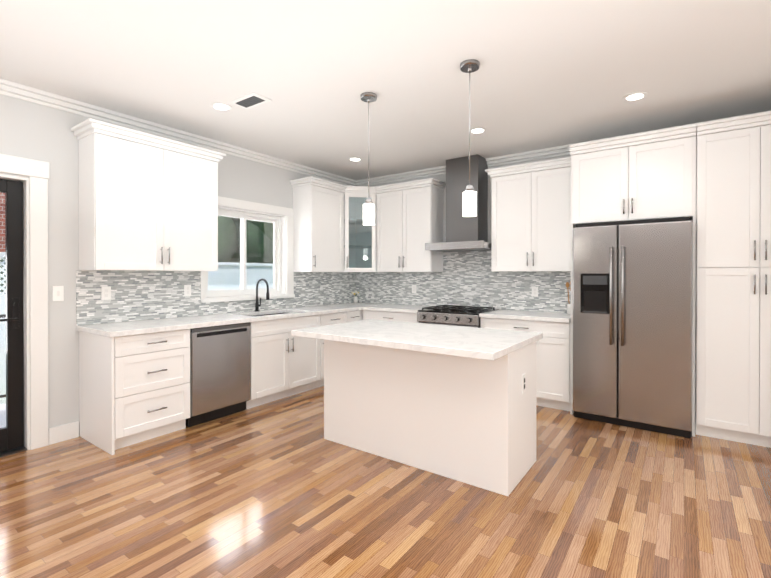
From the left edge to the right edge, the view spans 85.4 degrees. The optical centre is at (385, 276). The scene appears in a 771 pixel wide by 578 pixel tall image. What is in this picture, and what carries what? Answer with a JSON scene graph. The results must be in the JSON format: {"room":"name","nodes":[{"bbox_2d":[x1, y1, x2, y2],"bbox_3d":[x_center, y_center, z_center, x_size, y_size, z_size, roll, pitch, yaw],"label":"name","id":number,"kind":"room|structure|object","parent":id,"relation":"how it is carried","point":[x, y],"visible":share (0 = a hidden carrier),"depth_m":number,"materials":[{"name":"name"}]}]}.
{"room":"kitchen","nodes":[
{"label":"kitchen","id":0,"kind":"room"},
{"bbox_2d":[0,94,346,427],"bbox_3d":[-3.297,-0.045,2.535,0.200,2.740,9.900,0,0,36],"label":"wall","id":1,"kind":"structure","parent":0,"point":[32,130],"depth_m":3.36,"materials":[{"name":"white paint"}]},
{"bbox_2d":[0,179,23,451],"bbox_3d":[-3.028,0.293,2.836,0.100,2.028,0.890,0,0,36],"label":"entry door","id":2,"kind":"structure","parent":1,"relation":"in","point":[11,434],"depth_m":3.15,"materials":[{"name":"black wood"}]},
{"bbox_2d":[0,154,48,456],"bbox_3d":[-3.053,0.220,2.853,0.228,2.217,1.170,0,0,36],"label":"door frame","id":3,"kind":"structure","parent":1,"relation":"attached to","point":[35,258],"depth_m":3.20,"materials":[{"name":"white wood"}]},
{"bbox_2d":[53,286,63,300],"bbox_3d":[-2.603,0.137,3.323,0.010,0.120,0.072,0,0,36],"label":"light switch","id":4,"kind":"object","parent":1,"relation":"attached to","point":[58,293],"visible":1,"depth_m":3.32,"materials":[{"name":"white plastic"}]},
{"bbox_2d":[48,421,78,444],"bbox_3d":[-0.367,1.268,0.447,6.998,0.130,9.498,0,0,36],"label":"baseboard","id":5,"kind":"structure","parent":1,"relation":"attached to","point":[64,432],"depth_m":3.35,"materials":[{"name":"white wood"}]},
{"bbox_2d":[71,118,225,270],"bbox_3d":[-2.062,-0.628,3.755,0.385,1.155,1.165,0,0,36],"label":"upper cabinet","id":6,"kind":"object","parent":1,"relation":"attached to","point":[148,202],"visible":1,"depth_m":3.55,"materials":[{"name":"white paint"}]},
{"bbox_2d":[0,78,355,185],"bbox_3d":[-3.185,-1.370,2.450,0.075,0.090,9.500,0,0,36],"label":"crown molding","id":7,"kind":"structure","parent":1,"relation":"attached to","point":[28,93],"depth_m":3.84,"materials":[{"name":"white wood"}]},
{"bbox_2d":[76,270,355,325],"bbox_3d":[-1.496,0.173,4.876,0.009,0.453,3.572,0,0,36],"label":"backsplash","id":8,"kind":"structure","parent":1,"relation":"attached to","point":[141,295],"depth_m":4.01,"materials":[{"name":"tile"}]},
{"bbox_2d":[101,286,110,299],"bbox_3d":[-2.402,0.145,3.592,0.008,0.115,0.072,0,0,36],"label":"electrical outlet","id":9,"kind":"object","parent":8,"relation":"attached to","point":[105,293],"visible":1,"depth_m":3.59,"materials":[{"name":"white plastic"}]},
{"bbox_2d":[184,285,190,295],"bbox_3d":[-1.980,0.143,4.182,0.008,0.115,0.072,0,0,36],"label":"electrical outlet","id":10,"kind":"object","parent":8,"relation":"attached to","point":[187,290],"visible":1,"depth_m":4.18,"materials":[{"name":"white plastic"}]},
{"bbox_2d":[201,196,294,302],"bbox_3d":[-1.611,-0.292,4.856,0.245,1.125,1.250,0,0,36],"label":"window","id":11,"kind":"structure","parent":1,"relation":"in","point":[243,290],"depth_m":4.98,"materials":[{"name":"white"}]},
{"bbox_2d":[290,176,346,271],"bbox_3d":[-0.863,-0.634,5.435,0.385,1.155,0.663,0,0,36],"label":"upper cabinet","id":12,"kind":"object","parent":1,"relation":"attached to","point":[318,207],"visible":1,"depth_m":5.28,"materials":[{"name":"white paint"}]},
{"bbox_2d":[0,386,770,577],"bbox_3d":[-0.309,1.363,0.529,7.400,0.060,9.700,0,0,36],"label":"floor","id":13,"kind":"structure","parent":0,"point":[282,488],"depth_m":2.38,"materials":[{"name":"brown wood"}]},
{"bbox_2d":[79,329,189,454],"bbox_3d":[-2.081,0.884,3.500,0.658,0.874,0.608,0,0,36],"label":"base cabinet","id":14,"kind":"object","parent":13,"relation":"on","point":[134,389],"visible":0.94,"depth_m":3.29,"materials":[{"name":"white paint"}]},
{"bbox_2d":[186,322,250,426],"bbox_3d":[-1.739,0.884,4.005,0.627,0.869,0.600,0,0,36],"label":"dishwasher","id":15,"kind":"object","parent":13,"relation":"on","point":[220,371],"visible":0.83,"depth_m":3.79,"materials":[{"name":"grey metal"}]},
{"bbox_2d":[245,313,319,409],"bbox_3d":[-1.270,0.879,4.635,0.658,0.874,0.958,0,0,36],"label":"base cabinet","id":16,"kind":"object","parent":13,"relation":"on","point":[284,362],"visible":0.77,"depth_m":4.41,"materials":[{"name":"white paint"}]},
{"bbox_2d":[76,302,385,337],"bbox_3d":[-1.232,0.421,4.695,0.648,0.040,3.583,0,0,36],"label":"countertop","id":17,"kind":"structure","parent":16,"relation":"on","point":[118,329],"depth_m":3.89,"materials":[{"name":"stone"}]},
{"bbox_2d":[254,279,269,310],"bbox_3d":[-1.385,0.212,4.739,0.237,0.376,0.094,0,0,36],"label":"faucet","id":18,"kind":"object","parent":17,"relation":"on","point":[257,304],"visible":1,"depth_m":4.76,"materials":[{"name":"black metal"}]},
{"bbox_2d":[352,291,358,302],"bbox_3d":[-0.444,0.306,6.163,0.108,0.177,0.110,0,0,36],"label":"flower vase","id":19,"kind":"object","parent":17,"relation":"on","point":[355,298],"visible":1,"depth_m":6.13,"materials":[{"name":"white ceramic"}]},
{"bbox_2d":[315,312,345,387],"bbox_3d":[-0.859,0.877,5.211,0.658,0.874,0.453,0,0,36],"label":"base cabinet","id":20,"kind":"object","parent":13,"relation":"on","point":[332,318],"visible":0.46,"depth_m":4.94,"materials":[{"name":"white paint"}]},
{"bbox_2d":[346,310,362,322],"bbox_3d":[-0.458,0.875,5.774,0.658,0.874,0.926,0,0,36],"label":"base cabinet","id":21,"kind":"object","parent":13,"relation":"on","point":[353,316],"visible":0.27,"depth_m":5.36,"materials":[{"name":"white paint"}]},
{"bbox_2d":[363,310,418,322],"bbox_3d":[0.219,0.876,5.458,0.866,0.874,0.658,0,0,36],"label":"base cabinet","id":22,"kind":"object","parent":13,"relation":"on","point":[391,316],"visible":0.21,"depth_m":5.21,"materials":[{"name":"white paint"}]},
{"bbox_2d":[362,304,432,312],"bbox_3d":[0.230,0.418,5.454,0.848,0.040,0.648,0,0,36],"label":"countertop","id":23,"kind":"structure","parent":22,"relation":"on","point":[401,308],"depth_m":5.33,"materials":[{"name":"stone"}]},
{"bbox_2d":[324,340,536,495],"bbox_3d":[0.311,0.885,3.214,1.528,0.874,0.653,0,0,36],"label":"kitchen island","id":24,"kind":"object","parent":13,"relation":"on","point":[470,421],"visible":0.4,"depth_m":2.82,"materials":[{"name":"white paint"}]},
{"bbox_2d":[291,319,542,360],"bbox_3d":[0.213,0.427,3.081,1.580,0.040,0.965,0,0,36],"label":"island countertop","id":25,"kind":"structure","parent":24,"relation":"on","point":[481,343],"depth_m":2.83,"materials":[{"name":"stone"}]},
{"bbox_2d":[417,305,498,327],"bbox_3d":[0.849,0.843,4.937,0.756,0.945,0.716,0,0,36],"label":"range","id":26,"kind":"object","parent":13,"relation":"on","point":[455,315],"visible":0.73,"depth_m":4.72,"materials":[{"name":"silver metal"}]},
{"bbox_2d":[480,317,569,410],"bbox_3d":[1.563,0.880,4.498,0.908,0.874,0.658,0,0,36],"label":"base cabinet","id":27,"kind":"object","parent":13,"relation":"on","point":[553,368],"visible":0.52,"depth_m":4.12,"materials":[{"name":"white paint"}]},
{"bbox_2d":[479,310,570,322],"bbox_3d":[1.566,0.422,4.500,0.910,0.040,0.648,0,0,36],"label":"countertop","id":28,"kind":"structure","parent":27,"relation":"on","point":[536,316],"depth_m":4.35,"materials":[{"name":"stone"}]},
{"bbox_2d":[566,281,570,314],"bbox_3d":[1.965,0.222,4.410,0.135,0.360,0.103,0,0,36],"label":"utensil crock","id":29,"kind":"object","parent":28,"relation":"on","point":[569,304],"visible":0.27,"depth_m":4.41,"materials":[{"name":"white ceramic"}]},
{"bbox_2d":[569,124,695,436],"bbox_3d":[2.318,0.042,3.934,0.960,2.555,0.693,0,0,36],"label":"tall cabinet","id":30,"kind":"object","parent":13,"relation":"on","point":[645,175],"visible":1,"depth_m":3.66,"materials":[{"name":"white paint"}]},
{"bbox_2d":[573,217,692,437],"bbox_3d":[2.284,0.417,3.873,0.900,1.805,0.768,0,0,36],"label":"fridge","id":31,"kind":"object","parent":13,"relation":"on","point":[632,318],"visible":1,"depth_m":3.58,"materials":[{"name":"grey metal"}]},
{"bbox_2d":[695,111,770,447],"bbox_3d":[3.028,0.044,3.427,0.778,2.555,0.693,0,0,36],"label":"pantry cabinet","id":32,"kind":"object","parent":13,"relation":"on","point":[733,299],"visible":0.94,"depth_m":3.28,"materials":[{"name":"white paint"}]},
{"bbox_2d":[0,0,770,179],"bbox_3d":[-0.367,-1.457,0.437,7.400,0.100,9.900,0,0,36],"label":"ceiling","id":33,"kind":"structure","parent":0,"point":[550,73],"depth_m":2.85,"materials":[{"name":"white paint"}]},
{"bbox_2d":[210,102,231,110],"bbox_3d":[-1.371,-1.415,3.489,0.170,0.007,0.170,0,0,36],"label":"recessed light","id":34,"kind":"object","parent":33,"relation":"in","point":[220,106],"visible":1,"depth_m":3.47,"materials":[{"name":"white plastic"}]},
{"bbox_2d":[229,92,271,109],"bbox_3d":[-1.094,-1.412,3.377,0.320,0.012,0.180,0,0,36],"label":"ceiling vent","id":35,"kind":"object","parent":33,"relation":"in","point":[250,100],"visible":0.98,"depth_m":3.36,"materials":[{"name":"white metal"}]},
{"bbox_2d":[348,157,361,161],"bbox_3d":[-0.368,-1.421,5.082,0.170,0.007,0.170,0,0,36],"label":"recessed light","id":36,"kind":"object","parent":33,"relation":"in","point":[355,159],"visible":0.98,"depth_m":5.07,"materials":[{"name":"white plastic"}]},
{"bbox_2d":[360,92,376,224],"bbox_3d":[-0.132,-0.912,3.281,0.132,1.012,0.132,0,0,36],"label":"pendant light","id":37,"kind":"object","parent":33,"relation":"hanging from","point":[368,205],"visible":1,"depth_m":3.25,"materials":[{"name":"white glass"}]},
{"bbox_2d":[460,59,479,216],"bbox_3d":[0.563,-0.910,2.792,0.132,1.012,0.132,0,0,36],"label":"pendant light","id":38,"kind":"object","parent":33,"relation":"hanging from","point":[469,66],"visible":1,"depth_m":2.76,"materials":[{"name":"white glass"}]},
{"bbox_2d":[470,127,486,133],"bbox_3d":[0.898,-1.417,4.068,0.170,0.007,0.170,0,0,36],"label":"recessed light","id":39,"kind":"object","parent":33,"relation":"in","point":[478,130],"visible":0.94,"depth_m":4.05,"materials":[{"name":"white"}]},
{"bbox_2d":[623,92,647,101],"bbox_3d":[1.967,-1.414,3.292,0.170,0.007,0.170,0,0,36],"label":"recessed light","id":40,"kind":"object","parent":33,"relation":"in","point":[635,96],"visible":1,"depth_m":3.28,"materials":[{"name":"white"}]},
{"bbox_2d":[360,154,570,312],"bbox_3d":[2.533,-0.052,4.331,7.200,2.740,0.200,0,0,36],"label":"wall","id":41,"kind":"structure","parent":0,"point":[442,177],"depth_m":5.11,"materials":[{"name":"white paint"}]},
{"bbox_2d":[344,186,376,271],"bbox_3d":[-0.382,-0.636,5.890,0.638,1.155,0.644,0,0,36],"label":"upper cabinet","id":42,"kind":"object","parent":41,"relation":"attached to","point":[360,246],"visible":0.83,"depth_m":5.69,"materials":[{"name":"white paint"}]},
{"bbox_2d":[356,165,445,185],"bbox_3d":[0.242,-1.383,5.793,1.588,0.090,0.075,0,0,36],"label":"crown molding","id":43,"kind":"structure","parent":41,"relation":"attached to","point":[439,170],"depth_m":5.78,"materials":[{"name":"white wood"}]},
{"bbox_2d":[374,178,445,271],"bbox_3d":[0.323,-0.635,5.546,0.901,1.155,0.385,0,0,36],"label":"upper cabinet","id":44,"kind":"object","parent":41,"relation":"attached to","point":[409,219],"visible":1,"depth_m":5.41,"materials":[{"name":"white paint"}]},
{"bbox_2d":[425,154,490,251],"bbox_3d":[0.928,-0.869,5.041,0.754,1.112,0.501,0,0,36],"label":"range hood","id":45,"kind":"object","parent":41,"relation":"attached to","point":[463,233],"visible":0.88,"depth_m":4.99,"materials":[{"name":"silver metal"}]},
{"bbox_2d":[356,251,570,312],"bbox_3d":[0.832,0.042,5.416,3.169,0.710,0.009,0,0,36],"label":"backsplash","id":46,"kind":"structure","parent":41,"relation":"attached to","point":[469,278],"depth_m":5.25,"materials":[{"name":"tile"}]},
{"bbox_2d":[412,285,415,292],"bbox_3d":[0.391,0.172,5.721,0.072,0.115,0.008,0,0,36],"label":"electrical outlet","id":47,"kind":"object","parent":46,"relation":"attached to","point":[413,288],"visible":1,"depth_m":5.72,"materials":[{"name":"white plastic"}]},
{"bbox_2d":[532,287,537,296],"bbox_3d":[1.709,0.176,4.779,0.072,0.115,0.008,0,0,36],"label":"electrical outlet","id":48,"kind":"object","parent":46,"relation":"attached to","point":[534,291],"visible":1,"depth_m":4.78,"materials":[{"name":"white plastic"}]},
{"bbox_2d":[485,157,570,271],"bbox_3d":[1.623,-0.631,4.617,0.951,1.155,0.385,0,0,36],"label":"upper cabinet","id":49,"kind":"object","parent":41,"relation":"attached to","point":[531,220],"visible":0.75,"depth_m":4.48,"materials":[{"name":"white paint"}]},
{"bbox_2d":[486,110,770,166],"bbox_3d":[2.383,-1.377,4.265,2.823,0.090,0.075,0,0,36],"label":"crown molding","id":50,"kind":"structure","parent":41,"relation":"attached to","point":[565,149],"depth_m":4.74,"materials":[{"name":"white wood"}]},
{"label":"outside","id":51,"kind":"structure","parent":0,"visible":0},
{"bbox_3d":[-30.762,1.822,15.705,59.800,0.100,100.000,0,0,36],"label":"ground","id":52,"kind":"structure","parent":51,"visible":0},
{"bbox_2d":[0,192,4,251],"bbox_3d":[-17.014,-2.424,2.245,9.800,8.500,22.100,0,0,36],"label":"brick house","id":53,"kind":"structure","parent":52,"relation":"on","point":[2,218],"depth_m":7.72,"materials":[{"name":"red brick"}]},
{"bbox_2d":[0,252,5,403],"bbox_3d":[-7.475,0.761,2.142,0.140,2.130,13.000,0,0,36],"label":"fence","id":54,"kind":"object","parent":52,"relation":"on","point":[2,328],"depth_m":5.50,"materials":[{"name":"white"}]},
{"bbox_2d":[0,403,5,427],"bbox_3d":[-3.837,1.582,3.295,1.545,0.480,2.700,0,0,36],"label":"porch","id":55,"kind":"object","parent":52,"relation":"on","point":[2,421],"depth_m":3.99,"materials":[{"name":"white"}]},
{"bbox_2d":[0,314,5,397],"bbox_3d":[-4.425,0.870,3.712,0.040,0.940,2.640,0,0,36],"label":"railing","id":56,"kind":"object","parent":55,"relation":"on","point":[3,316],"depth_m":4.32,"materials":[{"name":"black metal"}]},
{"bbox_2d":[208,262,272,289],"bbox_3d":[-1.274,0.715,13.750,0.140,2.130,12.900,0,0,36],"label":"fence","id":57,"kind":"object","parent":52,"relation":"on","point":[232,280],"depth_m":10.32,"materials":[{"name":"white wood"}]},
{"bbox_2d":[218,216,272,263],"bbox_3d":[-5.648,-1.237,12.672,4.718,6.042,5.296,0,0,36],"label":"tree","id":58,"kind":"object","parent":52,"relation":"on","point":[230,248],"depth_m":12.02,"materials":[{"name":"green plant"}]},
{"bbox_2d":[249,220,272,240],"bbox_3d":[-3.693,-1.604,14.483,4.861,6.762,6.435,0,0,36],"label":"tree","id":59,"kind":"object","parent":52,"relation":"on","point":[264,228],"depth_m":12.05,"materials":[{"name":"green plant"}]}
]}

